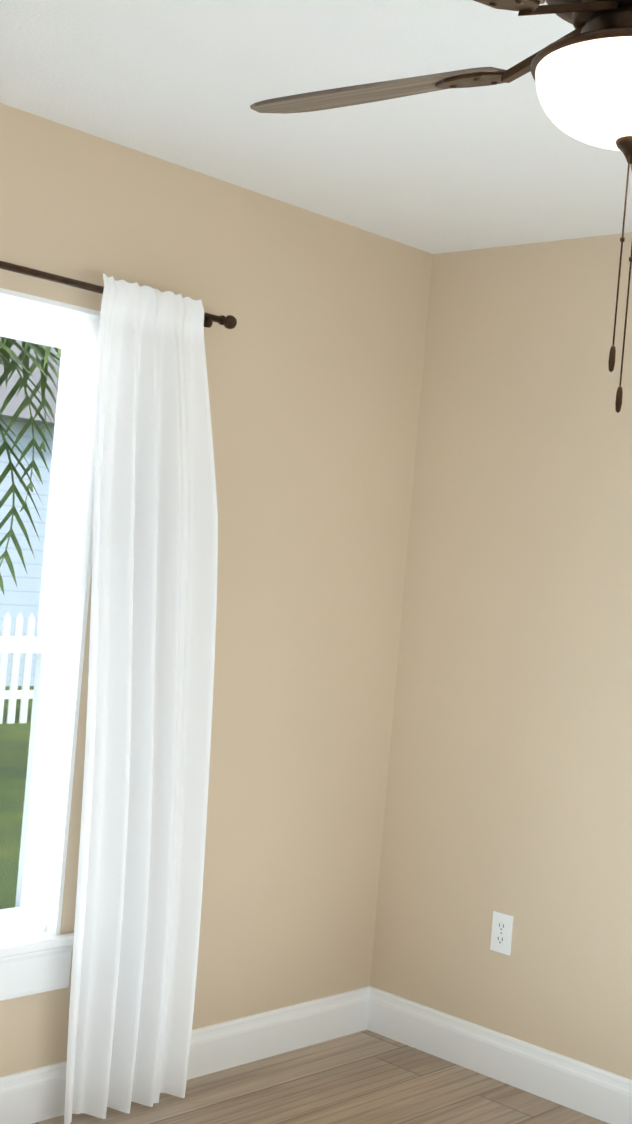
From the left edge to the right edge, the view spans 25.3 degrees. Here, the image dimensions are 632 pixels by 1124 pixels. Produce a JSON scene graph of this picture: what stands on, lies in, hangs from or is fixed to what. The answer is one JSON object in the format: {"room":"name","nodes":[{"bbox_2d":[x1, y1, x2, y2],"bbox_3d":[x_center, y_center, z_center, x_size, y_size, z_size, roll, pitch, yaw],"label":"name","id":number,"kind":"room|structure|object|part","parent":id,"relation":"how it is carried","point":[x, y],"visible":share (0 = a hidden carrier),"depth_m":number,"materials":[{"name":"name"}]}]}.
{"room":"empty bedroom","nodes":[
{"label":"empty bedroom","id":0,"kind":"room"},
{"bbox_2d":[0,103,432,1076],"bbox_3d":[-1.026,0.138,3.149,0.140,2.440,3.630,5,0,43],"label":"wall","id":1,"kind":"structure","parent":0,"point":[314,361],"depth_m":4.02,"materials":[{"name":"beige paint"}]},
{"bbox_2d":[0,288,100,1000],"bbox_3d":[-0.864,0.200,3.301,0.165,1.695,0.820,5,0,43],"label":"window unit","id":2,"kind":"structure","parent":1,"relation":"in","point":[34,962],"depth_m":3.52,"materials":[{"name":"white paint"}]},
{"bbox_2d":[0,261,236,328],"bbox_3d":[-0.742,-0.671,3.215,0.128,0.048,1.458,5,0,43],"label":"curtain rod","id":3,"kind":"object","parent":1,"relation":"attached to","point":[229,322],"visible":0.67,"depth_m":3.32,"materials":[{"name":"brown metal"}]},
{"bbox_2d":[64,273,217,1123],"bbox_3d":[-0.440,0.356,3.551,0.102,2.076,0.482,5,0,43],"label":"curtain","id":4,"kind":"object","parent":3,"relation":"hanging from","point":[146,762],"visible":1,"depth_m":3.55,"materials":[{"name":"white fabric"}]},
{"bbox_2d":[0,986,369,1123],"bbox_3d":[-1.069,1.294,3.097,0.016,0.130,3.630,5,0,43],"label":"baseboard","id":5,"kind":"structure","parent":1,"relation":"attached to","point":[32,1096],"depth_m":4.00,"materials":[{"name":"white paint"}]},
{"bbox_2d":[0,0,631,253],"bbox_3d":[0.477,-1.005,1.833,3.980,0.100,3.910,5,0,43],"label":"ceiling","id":6,"kind":"structure","parent":0,"point":[185,83],"depth_m":3.12,"materials":[{"name":"white paint"}]},
{"bbox_2d":[250,0,631,412],"bbox_3d":[0.367,-0.578,1.812,1.186,0.770,1.201,5,0,43],"label":"fan","id":7,"kind":"object","parent":6,"relation":"hanging from","point":[581,73],"visible":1,"depth_m":1.76,"materials":[{"name":"brown wood"}]},
{"bbox_3d":[0.083,-0.685,2.051,0.435,0.006,0.131,5,13,37],"label":"blade","id":8,"kind":"part","parent":7,"relation":"part of","materials":[{"name":"brown wood"}]},
{"bbox_3d":[0.409,-0.583,1.800,0.262,0.088,0.262,5,0,43],"label":"lamp shade","id":9,"kind":"part","parent":7,"relation":"part of","materials":[{"name":"white glass"}]},
{"bbox_2d":[32,1030,608,1123],"bbox_3d":[0.258,1.525,1.836,3.980,0.100,3.910,5,0,43],"label":"floor","id":10,"kind":"structure","parent":0,"point":[365,1077],"depth_m":3.86,"materials":[{"name":"brown wood"}]},
{"bbox_2d":[370,232,631,1079],"bbox_3d":[1.654,0.369,3.208,3.980,2.440,0.140,5,0,43],"label":"wall","id":11,"kind":"structure","parent":0,"point":[509,787],"depth_m":4.11,"materials":[{"name":"beige paint"}]},
{"bbox_2d":[367,986,631,1123],"bbox_3d":[1.501,1.515,3.152,3.700,0.130,0.016,5,0,43],"label":"baseboard","id":12,"kind":"structure","parent":11,"relation":"attached to","point":[588,1089],"depth_m":4.05,"materials":[{"name":"white paint"}]},
{"bbox_2d":[490,911,513,955],"bbox_3d":[0.540,1.080,4.093,0.070,0.114,0.008,5,0,43],"label":"electrical outlet","id":13,"kind":"object","parent":11,"relation":"attached to","point":[501,932],"visible":1,"depth_m":4.09,"materials":[{"name":"white plastic"}]},
{"label":"outside","id":14,"kind":"structure","parent":0,"visible":0},
{"bbox_2d":[0,337,60,908],"bbox_3d":[-12.074,-1.570,21.433,41.160,5.300,55.000,5,0,43],"label":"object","id":15,"kind":"object","parent":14,"point":[14,454],"depth_m":14.53,"materials":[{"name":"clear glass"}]}
]}

